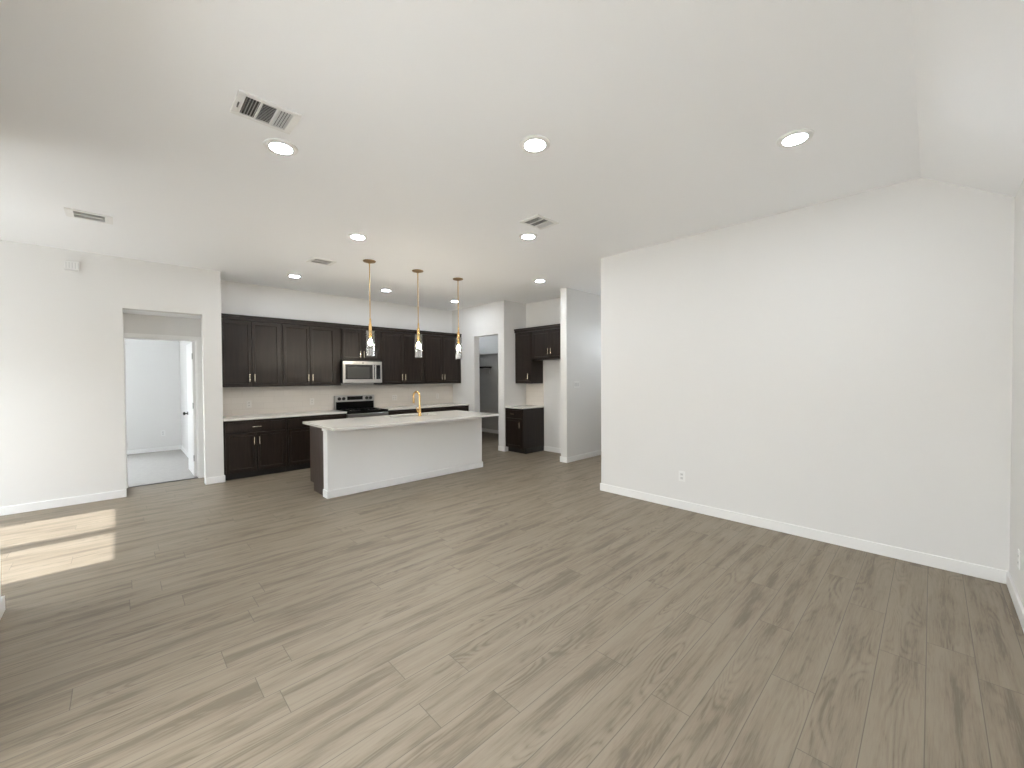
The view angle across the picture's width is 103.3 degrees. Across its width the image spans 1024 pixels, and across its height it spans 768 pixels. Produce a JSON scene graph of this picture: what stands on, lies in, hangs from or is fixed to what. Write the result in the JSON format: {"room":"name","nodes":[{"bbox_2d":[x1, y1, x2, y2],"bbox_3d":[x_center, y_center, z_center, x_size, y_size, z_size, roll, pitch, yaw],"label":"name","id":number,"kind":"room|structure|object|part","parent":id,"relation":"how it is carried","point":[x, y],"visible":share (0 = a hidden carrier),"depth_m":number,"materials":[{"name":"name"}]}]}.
{"room":"living room","nodes":[
{"label":"living room","id":0,"kind":"room"},
{"bbox_2d":[0,569,0,598],"bbox_3d":[-1.785,-0.028,0.905,0.150,3.050,4.577,-1,1,-44],"label":"wall window","id":1,"kind":"structure","parent":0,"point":[0,569],"depth_m":2.62,"materials":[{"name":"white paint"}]},
{"bbox_2d":[0,240,223,506],"bbox_3d":[-5.712,-0.067,4.519,4.060,3.050,0.140,-1,1,-44],"label":"wall","id":2,"kind":"structure","parent":0,"point":[62,403],"depth_m":4.87,"materials":[{"name":"white paint"}]},
{"bbox_2d":[64,260,78,270],"bbox_3d":[-5.247,-1.409,4.826,0.126,0.106,0.042,-1,1,-44],"label":"door chime","id":3,"kind":"object","parent":2,"relation":"attached to","point":[68,265],"visible":1,"depth_m":4.82,"materials":[{"name":"white plastic"}]},
{"bbox_2d":[0,475,224,515],"bbox_3d":[-5.694,1.411,4.544,4.074,0.095,0.154,-1,1,-44],"label":"baseboard","id":4,"kind":"structure","parent":2,"relation":"attached to","point":[35,506],"depth_m":4.83,"materials":[{"name":"white paint"}]},
{"bbox_2d":[125,339,181,449],"bbox_3d":[-8.338,-0.102,7.482,3.700,3.050,0.150,-1,1,-44],"label":"wall","id":5,"kind":"structure","parent":0,"point":[152,367],"depth_m":8.32,"materials":[{"name":"white paint"}]},
{"bbox_2d":[127,445,187,456],"bbox_3d":[-7.131,1.389,6.274,3.410,0.095,3.290,-1,1,-44],"label":"baseboard","id":6,"kind":"structure","parent":5,"relation":"attached to","point":[167,448],"depth_m":8.30,"materials":[{"name":"white paint"}]},
{"bbox_2d":[122,309,200,318],"bbox_3d":[-4.873,-1.002,5.702,0.920,0.050,0.411,-1,1,-44],"label":"ceiling","id":7,"kind":"structure","parent":0,"point":[124,310],"depth_m":5.69,"materials":[{"name":"white paint"}]},
{"bbox_2d":[123,313,201,339],"bbox_3d":[-5.952,-0.074,5.033,3.430,3.050,0.110,-1,1,-44],"label":"wall","id":8,"kind":"structure","parent":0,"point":[132,323],"depth_m":5.83,"materials":[{"name":"white paint"}]},
{"bbox_2d":[123,333,203,487],"bbox_3d":[-5.049,0.361,5.897,0.895,2.140,0.128,-1,1,-44],"label":"door frame","id":9,"kind":"structure","parent":8,"relation":"attached to","point":[198,340],"depth_m":6.11,"materials":[{"name":"white paint"}]},
{"bbox_2d":[183,342,196,476],"bbox_3d":[-5.088,0.386,6.435,0.167,2.048,0.760,-1,1,-44],"label":"bedroom door","id":10,"kind":"structure","parent":9,"relation":"attached to","point":[190,348],"depth_m":6.27,"materials":[{"name":"white paint"}]},
{"bbox_3d":[-5.109,0.383,6.429,0.003,1.640,0.500,-1,1,-44],"label":"panel","id":11,"kind":"part","parent":10,"relation":"part of","materials":[{"name":"white paint"}]},
{"bbox_2d":[179,341,190,451],"bbox_3d":[-5.863,-0.116,7.481,0.140,3.050,3.290,-1,1,-44],"label":"wall","id":12,"kind":"structure","parent":0,"point":[183,362],"depth_m":8.16,"materials":[{"name":"white paint"}]},
{"bbox_2d":[221,280,451,384],"bbox_3d":[-3.042,-0.140,7.929,4.780,3.050,0.130,-1,1,-44],"label":"wall","id":13,"kind":"structure","parent":0,"point":[237,298],"depth_m":7.45,"materials":[{"name":"white paint"}]},
{"bbox_2d":[221,319,281,386],"bbox_3d":[-4.188,-0.472,6.461,0.840,1.033,0.383,-1,1,-44],"label":"upper cabinet","id":14,"kind":"object","parent":13,"relation":"attached to","point":[251,350],"visible":0.86,"depth_m":6.34,"materials":[{"name":"brown wood"}]},
{"bbox_3d":[-4.230,-0.464,6.215,0.394,1.001,0.020,-1,1,-44],"label":"door","id":15,"kind":"part","parent":14,"relation":"part of","materials":[{"name":"brown wood"}]},
{"bbox_3d":[-3.941,-0.470,6.495,0.394,1.001,0.020,-1,1,-44],"label":"door","id":16,"kind":"part","parent":14,"relation":"part of","materials":[{"name":"brown wood"}]},
{"bbox_2d":[281,323,340,385],"bbox_3d":[-3.539,-0.486,7.088,0.960,1.033,0.383,-1,1,-44],"label":"upper cabinet","id":17,"kind":"object","parent":13,"relation":"attached to","point":[310,355],"visible":0.98,"depth_m":6.95,"materials":[{"name":"brown wood"}]},
{"bbox_3d":[-3.618,-0.477,6.806,0.412,1.001,0.020,-1,1,-44],"label":"door","id":18,"kind":"part","parent":17,"relation":"part of","materials":[{"name":"brown wood"}]},
{"bbox_3d":[-3.316,-0.484,7.098,0.412,1.001,0.020,-1,1,-44],"label":"door","id":19,"kind":"part","parent":17,"relation":"part of","materials":[{"name":"brown wood"}]},
{"bbox_2d":[222,383,452,415],"bbox_3d":[-2.998,0.259,7.878,4.497,0.486,0.012,-1,1,-44],"label":"backsplash","id":20,"kind":"structure","parent":13,"relation":"attached to","point":[276,399],"depth_m":7.33,"materials":[{"name":"white tile"}]},
{"bbox_2d":[246,401,251,407],"bbox_3d":[-4.293,0.330,6.614,0.072,0.116,0.008,-1,1,-44],"label":"backsplash outlet","id":21,"kind":"object","parent":20,"relation":"attached to","point":[248,403],"visible":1,"depth_m":6.61,"materials":[{"name":"white plastic"}]},
{"bbox_2d":[340,328,380,360],"bbox_3d":[-2.918,-0.729,7.684,0.766,0.575,0.383,-1,1,-44],"label":"upper cabinet","id":22,"kind":"object","parent":13,"relation":"attached to","point":[354,343],"visible":0.91,"depth_m":7.54,"materials":[{"name":"brown wood"}]},
{"bbox_3d":[-2.947,-0.721,7.452,0.357,0.543,0.020,-1,1,-44],"label":"door","id":23,"kind":"part","parent":22,"relation":"part of","materials":[{"name":"brown wood"}]},
{"bbox_2d":[341,360,381,383],"bbox_3d":[-2.894,-0.223,7.629,0.740,0.420,0.503,-1,1,-44],"label":"microwave","id":24,"kind":"object","parent":22,"relation":"attached to","point":[352,371],"visible":0.99,"depth_m":7.45,"materials":[{"name":"silver metal"}]},
{"bbox_3d":[-2.546,-0.224,7.689,0.156,0.396,0.022,-1,1,-44],"label":"control panel","id":25,"kind":"part","parent":24,"relation":"part of","materials":[{"name":"metal"}]},
{"bbox_3d":[-2.684,-0.727,7.705,0.357,0.543,0.020,-1,1,-44],"label":"door","id":26,"kind":"part","parent":22,"relation":"part of","materials":[{"name":"brown wood"}]},
{"bbox_2d":[374,331,422,384],"bbox_3d":[-2.302,-0.514,8.282,0.940,1.033,0.383,-1,1,-44],"label":"upper cabinet","id":27,"kind":"object","parent":13,"relation":"attached to","point":[400,363],"visible":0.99,"depth_m":8.14,"materials":[{"name":"brown wood"}]},
{"bbox_3d":[-2.362,-0.505,8.019,0.444,1.001,0.020,-1,1,-44],"label":"door","id":28,"kind":"part","parent":27,"relation":"part of","materials":[{"name":"brown wood"}]},
{"bbox_3d":[-2.037,-0.512,8.333,0.444,1.001,0.020,-1,1,-44],"label":"door","id":29,"kind":"part","parent":27,"relation":"part of","materials":[{"name":"brown wood"}]},
{"bbox_2d":[423,335,460,383],"bbox_3d":[-1.609,-0.529,8.951,0.983,1.033,0.383,-1,1,-44],"label":"upper cabinet","id":30,"kind":"object","parent":13,"relation":"attached to","point":[441,364],"visible":0.85,"depth_m":8.80,"materials":[{"name":"brown wood"}]},
{"bbox_2d":[221,313,461,337],"bbox_3d":[-2.881,-1.057,7.727,4.497,0.077,0.367,-1,1,-44],"label":"crown molding","id":31,"kind":"structure","parent":30,"relation":"attached to","point":[223,315],"depth_m":7.10,"materials":[{"name":"brown wood"}]},
{"bbox_3d":[-1.681,-0.520,8.677,0.454,1.001,0.020,-1,1,-44],"label":"door","id":32,"kind":"part","parent":30,"relation":"part of","materials":[{"name":"brown wood"}]},
{"bbox_3d":[-1.349,-0.528,8.997,0.454,1.001,0.020,-1,1,-44],"label":"door","id":33,"kind":"part","parent":30,"relation":"part of","materials":[{"name":"brown wood"}]},
{"bbox_2d":[452,300,509,446],"bbox_3d":[-0.717,-0.169,8.853,0.150,3.050,1.771,-1,1,-44],"label":"wall","id":34,"kind":"structure","parent":0,"point":[489,319],"depth_m":8.72,"materials":[{"name":"white paint"}]},
{"bbox_2d":[498,446,507,451],"bbox_3d":[-0.483,1.311,8.635,0.164,0.095,1.137,-1,1,-44],"label":"baseboard","id":35,"kind":"structure","parent":34,"relation":"attached to","point":[500,448],"depth_m":8.22,"materials":[{"name":"white paint"}]},
{"bbox_2d":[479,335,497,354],"bbox_3d":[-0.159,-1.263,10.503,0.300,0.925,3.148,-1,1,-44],"label":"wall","id":36,"kind":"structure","parent":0,"point":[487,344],"depth_m":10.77,"materials":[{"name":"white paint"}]},
{"bbox_2d":[479,354,498,429],"bbox_3d":[-0.152,0.260,10.632,0.160,2.125,3.298,-1,1,-44],"label":"wall","id":37,"kind":"structure","parent":0,"point":[488,382],"depth_m":10.99,"materials":[{"name":"grey paint"}]},
{"bbox_2d":[480,366,491,373],"bbox_3d":[-0.977,-0.377,11.168,0.259,0.190,0.970,-1,1,-44],"label":"shelf","id":38,"kind":"object","parent":37,"relation":"attached to","point":[481,367],"visible":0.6,"depth_m":10.84,"materials":[{"name":"brown wood"}]},
{"bbox_2d":[482,428,498,433],"bbox_3d":[-0.157,1.276,10.535,0.014,0.095,3.148,-1,1,-44],"label":"baseboard","id":39,"kind":"structure","parent":37,"relation":"attached to","point":[483,429],"depth_m":10.96,"materials":[{"name":"white paint"}]},
{"bbox_2d":[0,432,1023,767],"bbox_3d":[-2.089,1.479,5.437,10.800,0.126,11.800,-1,1,-44],"label":"floor","id":40,"kind":"structure","parent":0,"point":[514,610],"depth_m":2.35,"materials":[{"name":"grey wood"}]},
{"bbox_2d":[128,477,197,487],"bbox_3d":[-5.045,1.427,5.884,0.808,0.010,0.026,-1,1,-44],"label":"trim","id":41,"kind":"structure","parent":40,"relation":"on","point":[195,477],"depth_m":5.86,"materials":[{"name":"wood"}]},
{"bbox_2d":[223,417,286,480],"bbox_3d":[-4.089,0.976,6.382,0.826,0.882,0.658,-1,1,-44],"label":"base cabinet","id":42,"kind":"object","parent":40,"relation":"on","point":[256,447],"visible":0.94,"depth_m":6.16,"materials":[{"name":"brown wood"}]},
{"bbox_3d":[-4.033,1.021,6.040,0.387,0.573,0.020,-1,1,-44],"label":"door","id":43,"kind":"part","parent":42,"relation":"part of","materials":[{"name":"brown wood"}]},
{"bbox_3d":[-3.893,0.646,6.171,0.782,0.148,0.020,-1,1,-44],"label":"drawer","id":44,"kind":"part","parent":42,"relation":"part of","materials":[{"name":"brown wood"}]},
{"bbox_3d":[-3.749,1.015,6.315,0.387,0.573,0.020,-1,1,-44],"label":"door","id":45,"kind":"part","parent":42,"relation":"part of","materials":[{"name":"brown wood"}]},
{"bbox_2d":[286,413,345,470],"bbox_3d":[-3.446,0.962,7.003,0.958,0.882,0.658,-1,1,-44],"label":"base cabinet","id":46,"kind":"object","parent":40,"relation":"on","point":[297,433],"visible":0.27,"depth_m":6.60,"materials":[{"name":"brown wood"}]},
{"bbox_2d":[223,410,346,420],"bbox_3d":[-3.751,0.512,6.711,1.785,0.030,0.621,-1,1,-44],"label":"countertop","id":47,"kind":"structure","parent":46,"relation":"on","point":[322,412],"depth_m":6.55,"materials":[{"name":"white stone"}]},
{"bbox_3d":[-3.414,1.008,6.638,0.453,0.573,0.020,-1,1,-44],"label":"door","id":48,"kind":"part","parent":46,"relation":"part of","materials":[{"name":"brown wood"}]},
{"bbox_3d":[-3.250,0.631,6.792,0.914,0.148,0.020,-1,1,-44],"label":"drawer","id":49,"kind":"part","parent":46,"relation":"part of","materials":[{"name":"brown wood"}]},
{"bbox_2d":[334,394,387,417],"bbox_3d":[-2.796,0.802,7.564,0.762,1.175,0.725,-1,1,-44],"label":"range","id":50,"kind":"object","parent":40,"relation":"on","point":[350,404],"visible":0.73,"depth_m":7.59,"materials":[{"name":"silver metal"}]},
{"bbox_3d":[-2.998,0.402,7.762,0.726,0.138,0.007,-1,1,-44],"label":"panel","id":51,"kind":"part","parent":50,"relation":"part of","materials":[{"name":"black ceramic"}]},
{"bbox_2d":[339,408,387,413],"bbox_3d":[-2.792,0.498,7.551,0.750,0.045,0.586,-1,1,-44],"label":"cooktop","id":52,"kind":"object","parent":50,"relation":"in","point":[349,410],"depth_m":7.45,"materials":[{"name":"black ceramic"}]},
{"bbox_3d":[-2.601,0.563,7.354,0.750,0.078,0.033,-1,1,-44],"label":"trim","id":53,"kind":"part","parent":50,"relation":"part of","materials":[{"name":"metal"}]},
{"bbox_2d":[310,417,482,498],"bbox_3d":[-1.623,0.966,6.139,2.522,0.882,0.669,-1,1,-44],"label":"kitchen island","id":54,"kind":"object","parent":40,"relation":"on","point":[346,462],"visible":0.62,"depth_m":5.61,"materials":[{"name":"white paint"}]},
{"bbox_3d":[-2.562,0.985,5.339,0.020,0.882,0.515,-1,1,-44],"label":"panel","id":55,"kind":"part","parent":54,"relation":"part of","materials":[{"name":"brown wood"}]},
{"bbox_2d":[302,410,498,430],"bbox_3d":[-1.534,0.511,6.010,2.580,0.030,1.140,-1,1,-44],"label":"island countertop","id":56,"kind":"structure","parent":54,"relation":"on","point":[343,424],"depth_m":5.69,"materials":[{"name":"white stone"}]},
{"bbox_2d":[413,391,421,415],"bbox_3d":[-1.478,0.300,6.264,0.090,0.383,0.184,-1,1,-44],"label":"faucet","id":57,"kind":"object","parent":56,"relation":"on","point":[419,408],"visible":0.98,"depth_m":6.22,"materials":[{"name":"gold metal"}]},
{"bbox_3d":[-1.477,0.242,6.272,0.169,0.268,0.027,0,1,37],"label":"spout","id":58,"kind":"part","parent":57,"relation":"part of","materials":[{"name":"gold metal"}]},
{"bbox_3d":[-1.442,1.362,5.960,2.518,0.095,0.154,-1,1,-44],"label":"baseboard","id":59,"kind":"part","parent":54,"relation":"part of","materials":[{"name":"white paint"}]},
{"bbox_2d":[388,408,430,414],"bbox_3d":[-2.202,0.934,8.204,0.984,0.882,0.658,-1,1,-44],"label":"base cabinet","id":60,"kind":"object","parent":40,"relation":"on","point":[406,411],"visible":0.06,"depth_m":7.94,"materials":[{"name":"brown wood"}]},
{"bbox_2d":[374,403,468,410],"bbox_3d":[-1.858,0.470,8.538,1.948,0.030,0.621,-1,1,-44],"label":"countertop","id":61,"kind":"structure","parent":60,"relation":"on","point":[389,408],"depth_m":8.32,"materials":[{"name":"white stone"}]},
{"bbox_2d":[431,405,468,411],"bbox_3d":[-1.499,0.919,8.882,0.967,0.882,0.658,-1,1,-44],"label":"base cabinet","id":62,"kind":"object","parent":40,"relation":"on","point":[462,408],"visible":0.05,"depth_m":8.67,"materials":[{"name":"brown wood"}]},
{"bbox_3d":[-1.303,0.588,8.672,0.923,0.148,0.020,-1,1,-44],"label":"drawer","id":63,"kind":"part","parent":62,"relation":"part of","materials":[{"name":"brown wood"}]},
{"bbox_2d":[505,407,543,453],"bbox_3d":[0.242,0.920,8.216,0.668,0.882,0.494,-1,1,-44],"label":"base cabinet","id":64,"kind":"object","parent":40,"relation":"on","point":[524,427],"visible":0.97,"depth_m":8.03,"materials":[{"name":"brown wood"}]},
{"bbox_3d":[0.033,0.592,8.008,0.020,0.148,0.455,-1,1,-44],"label":"drawer","id":65,"kind":"part","parent":64,"relation":"part of","materials":[{"name":"brown wood"}]},
{"bbox_3d":[0.035,0.964,8.014,0.020,0.573,0.455,-1,1,-44],"label":"door","id":66,"kind":"part","parent":64,"relation":"part of","materials":[{"name":"brown wood"}]},
{"bbox_2d":[504,405,543,408],"bbox_3d":[0.248,0.463,8.208,0.633,0.030,0.506,-1,1,-44],"label":"countertop","id":67,"kind":"structure","parent":64,"relation":"on","point":[516,406],"depth_m":8.10,"materials":[{"name":"white stone"}]},
{"bbox_2d":[0,0,1023,310],"bbox_3d":[-2.125,-1.528,5.405,10.800,0.599,11.847,-1,1,-44],"label":"ceiling","id":68,"kind":"structure","parent":0,"point":[663,121],"depth_m":2.45,"materials":[{"name":"white paint"}]},
{"bbox_2d":[63,207,112,224],"bbox_3d":[-3.995,-1.585,3.833,0.316,0.010,0.250,-1,1,-44],"label":"ceiling vent","id":69,"kind":"object","parent":68,"relation":"in","point":[74,213],"visible":1,"depth_m":3.82,"materials":[{"name":"white metal"}]},
{"bbox_2d":[230,89,301,134],"bbox_3d":[-1.432,-1.572,2.361,0.316,0.016,0.250,-1,1,-44],"label":"ceiling vent","id":70,"kind":"object","parent":68,"relation":"in","point":[246,105],"visible":1,"depth_m":2.35,"materials":[{"name":"white metal"}]},
{"bbox_2d":[263,138,297,155],"bbox_3d":[-1.545,-1.579,2.711,0.204,0.013,0.204,-1,1,-44],"label":"recessed light","id":71,"kind":"object","parent":68,"relation":"in","point":[275,145],"visible":1,"depth_m":2.69,"materials":[{"name":"white plastic"}]},
{"bbox_2d":[287,274,301,277],"bbox_3d":[-3.283,-1.627,6.115,0.204,0.013,0.204,-1,1,-44],"label":"recessed light","id":72,"kind":"object","parent":68,"relation":"in","point":[288,275],"visible":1,"depth_m":6.11,"materials":[{"name":"white plastic"}]},
{"bbox_2d":[306,257,336,265],"bbox_3d":[-2.521,-1.619,5.360,0.316,0.010,0.250,-1,1,-44],"label":"ceiling vent","id":73,"kind":"object","parent":68,"relation":"in","point":[312,259],"visible":1,"depth_m":5.34,"materials":[{"name":"white metal"}]},
{"bbox_2d":[348,233,367,239],"bbox_3d":[-1.685,-1.607,4.433,0.204,0.013,0.204,-1,1,-44],"label":"recessed light","id":74,"kind":"object","parent":68,"relation":"in","point":[356,236],"visible":1,"depth_m":4.40,"materials":[{"name":"white plastic"}]},
{"bbox_2d":[363,259,375,355],"bbox_3d":[-1.883,-0.999,5.372,0.164,1.260,0.164,-1,1,-44],"label":"pendant light","id":75,"kind":"object","parent":68,"relation":"hanging from","point":[370,352],"visible":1,"depth_m":5.36,"materials":[{"name":"gold metal"}]},
{"bbox_3d":[-1.884,-1.208,5.368,0.013,0.780,0.014,-1,1,-44],"label":"rod","id":76,"kind":"part","parent":75,"relation":"part of","materials":[{"name":"gold metal"}]},
{"bbox_2d":[369,318,371,338],"bbox_3d":[-1.881,-0.731,5.376,0.042,0.275,0.042,-1,1,-44],"label":"socket","id":77,"kind":"object","parent":75,"relation":"attached to","point":[370,325],"depth_m":5.36,"materials":[{"name":"gold metal"}]},
{"bbox_2d":[412,269,423,356],"bbox_3d":[-1.361,-1.010,5.876,0.164,1.260,0.164,-1,1,-44],"label":"pendant light","id":78,"kind":"object","parent":68,"relation":"hanging from","point":[417,271],"visible":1,"depth_m":5.86,"materials":[{"name":"gold metal"}]},
{"bbox_3d":[-1.362,-1.220,5.872,0.013,0.780,0.014,-1,1,-44],"label":"rod","id":79,"kind":"part","parent":78,"relation":"part of","materials":[{"name":"gold metal"}]},
{"bbox_2d":[417,323,419,341],"bbox_3d":[-1.359,-0.743,5.880,0.042,0.275,0.042,-1,1,-44],"label":"socket","id":80,"kind":"object","parent":78,"relation":"attached to","point":[418,329],"depth_m":5.87,"materials":[{"name":"gold metal"}]},
{"bbox_2d":[453,278,462,357],"bbox_3d":[-0.845,-1.022,6.374,0.164,1.260,0.164,-1,1,-44],"label":"pendant light","id":81,"kind":"object","parent":68,"relation":"hanging from","point":[455,279],"visible":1,"depth_m":6.37,"materials":[{"name":"gold metal"}]},
{"bbox_2d":[457,327,459,344],"bbox_3d":[-0.843,-0.754,6.378,0.042,0.275,0.042,-1,1,-44],"label":"socket","id":82,"kind":"object","parent":81,"relation":"attached to","point":[458,333],"depth_m":6.36,"materials":[{"name":"gold metal"}]},
{"bbox_3d":[-0.846,-1.232,6.370,0.013,0.780,0.014,-1,1,-44],"label":"rod","id":83,"kind":"part","parent":81,"relation":"part of","materials":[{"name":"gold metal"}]},
{"bbox_2d":[519,233,537,239],"bbox_3d":[0.179,-1.618,4.449,0.204,0.013,0.204,-1,1,-44],"label":"recessed light","id":84,"kind":"object","parent":68,"relation":"in","point":[526,236],"visible":1,"depth_m":4.43,"materials":[{"name":"white plastic"}]},
{"bbox_2d":[520,135,549,152],"bbox_3d":[0.152,-1.588,2.693,0.204,0.013,0.204,-1,1,-44],"label":"recessed light","id":85,"kind":"object","parent":68,"relation":"in","point":[532,143],"visible":1,"depth_m":2.67,"materials":[{"name":"white plastic"}]},
{"bbox_2d":[519,214,558,229],"bbox_3d":[0.272,-1.613,4.050,0.316,0.011,0.250,-1,1,-44],"label":"ceiling vent","id":86,"kind":"object","parent":68,"relation":"in","point":[537,221],"visible":1,"depth_m":4.04,"materials":[{"name":"white metal"}]},
{"bbox_2d":[534,279,545,282],"bbox_3d":[0.450,-1.655,6.504,0.204,0.013,0.204,-1,1,-44],"label":"recessed light","id":87,"kind":"object","parent":68,"relation":"in","point":[536,280],"visible":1,"depth_m":6.46,"materials":[{"name":"white plastic"}]},
{"bbox_2d":[776,128,813,147],"bbox_3d":[1.845,-1.597,2.642,0.204,0.013,0.204,-1,1,-44],"label":"recessed light","id":88,"kind":"object","parent":68,"relation":"in","point":[796,137],"visible":1,"depth_m":2.63,"materials":[{"name":"white plastic"}]},
{"bbox_2d":[509,301,525,405],"bbox_3d":[0.500,-0.177,8.881,1.640,3.050,0.120,-1,1,-44],"label":"wall","id":89,"kind":"structure","parent":0,"point":[517,311],"depth_m":8.37,"materials":[{"name":"white paint"}]},
{"bbox_2d":[526,298,560,447],"bbox_3d":[0.847,-0.166,8.133,0.120,3.050,1.437,-1,1,-44],"label":"wall","id":90,"kind":"structure","parent":0,"point":[546,312],"depth_m":8.13,"materials":[{"name":"white paint"}]},
{"bbox_2d":[515,331,542,383],"bbox_3d":[0.331,-0.530,8.299,0.378,1.033,0.474,-1,1,-44],"label":"upper cabinet","id":91,"kind":"object","parent":90,"relation":"attached to","point":[527,370],"visible":0.94,"depth_m":8.17,"materials":[{"name":"brown wood"}]},
{"bbox_3d":[0.228,-0.523,8.197,0.020,1.001,0.435,-1,1,-44],"label":"door","id":92,"kind":"part","parent":91,"relation":"part of","materials":[{"name":"brown wood"}]},
{"bbox_2d":[526,383,543,405],"bbox_3d":[0.475,0.229,8.433,0.011,0.486,0.494,-1,1,-44],"label":"backsplash","id":93,"kind":"structure","parent":90,"relation":"attached to","point":[534,392],"depth_m":8.41,"materials":[{"name":"white tile"}]},
{"bbox_2d":[532,328,560,359],"bbox_3d":[0.829,-0.758,7.778,0.378,0.565,0.959,-1,1,-44],"label":"upper cabinet","id":94,"kind":"object","parent":90,"relation":"attached to","point":[545,343],"visible":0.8,"depth_m":7.75,"materials":[{"name":"brown wood"}]},
{"bbox_2d":[514,324,559,332],"bbox_3d":[0.667,-1.082,7.949,0.362,0.077,1.435,-1,1,-44],"label":"crown molding","id":95,"kind":"structure","parent":94,"relation":"on","point":[554,326],"depth_m":7.88,"materials":[{"name":"brown wood"}]},
{"bbox_3d":[0.564,-0.753,7.843,0.020,0.533,0.454,-1,1,-44],"label":"door","id":96,"kind":"part","parent":94,"relation":"part of","materials":[{"name":"brown wood"}]},
{"bbox_3d":[0.885,-0.749,7.511,0.020,0.533,0.454,-1,1,-44],"label":"door","id":97,"kind":"part","parent":94,"relation":"part of","materials":[{"name":"brown wood"}]},
{"bbox_2d":[544,446,560,452],"bbox_3d":[0.976,1.314,7.937,0.014,0.095,0.923,-1,1,-44],"label":"baseboard","id":98,"kind":"structure","parent":90,"relation":"attached to","point":[546,448],"depth_m":8.10,"materials":[{"name":"white paint"}]},
{"bbox_2d":[560,287,600,456],"bbox_3d":[1.594,-0.164,7.762,1.920,3.050,0.135,-1,1,-44],"label":"wall slab","id":99,"kind":"structure","parent":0,"point":[580,311],"depth_m":7.33,"materials":[{"name":"white paint"}]},
{"bbox_2d":[560,450,600,462],"bbox_3d":[1.598,1.313,7.782,1.934,0.095,0.163,-1,1,-44],"label":"baseboard slab","id":100,"kind":"structure","parent":99,"relation":"attached to","point":[594,453],"depth_m":7.32,"materials":[{"name":"white paint"}]},
{"bbox_2d":[601,178,1014,570],"bbox_3d":[2.461,-0.132,4.094,0.140,3.100,3.567,-1,1,-44],"label":"wall","id":101,"kind":"structure","parent":0,"point":[841,366],"depth_m":3.59,"materials":[{"name":"white paint"}]},
{"bbox_2d":[679,471,684,481],"bbox_3d":[1.918,1.042,4.577,0.008,0.116,0.072,-1,1,-44],"label":"wall outlet","id":102,"kind":"object","parent":101,"relation":"attached to","point":[681,473],"visible":1,"depth_m":4.57,"materials":[{"name":"white plastic"}]},
{"bbox_2d":[600,483,1008,583],"bbox_3d":[2.408,1.370,4.174,0.154,0.095,3.431,-1,1,-44],"label":"baseboard","id":103,"kind":"structure","parent":101,"relation":"attached to","point":[966,568],"depth_m":3.60,"materials":[{"name":"white paint"}]},
{"bbox_2d":[1009,179,1023,607],"bbox_3d":[1.700,-0.050,0.985,5.276,3.050,0.150,-1,1,-44],"label":"wall","id":104,"kind":"structure","parent":0,"point":[1017,430],"depth_m":2.66,"materials":[{"name":"white paint"}]},
{"bbox_2d":[1006,571,1023,631],"bbox_3d":[1.701,1.426,1.117,5.112,0.095,0.014,-1,1,-44],"label":"baseboard","id":105,"kind":"structure","parent":104,"relation":"attached to","point":[1013,592],"depth_m":2.58,"materials":[{"name":"white paint"}]},
{"bbox_2d":[1017,549,1020,569],"bbox_3d":[3.207,1.110,2.564,0.072,0.116,0.008,-1,1,-44],"label":"wall outlet","id":106,"kind":"object","parent":104,"relation":"attached to","point":[1019,552],"visible":1,"depth_m":2.54,"materials":[{"name":"white plastic"}]},
{"bbox_3d":[-4.193,-0.027,1.657,2.270,3.050,0.150,-1,1,-44],"label":"wall","id":107,"kind":"structure","parent":0,"visible":0},
{"bbox_2d":[0,596,4,618],"bbox_3d":[-4.044,1.450,1.654,2.434,0.095,0.414,-1,1,-44],"label":"baseboard","id":108,"kind":"structure","parent":107,"relation":"attached to","point":[2,600],"depth_m":2.59,"materials":[{"name":"white paint"}]}
]}

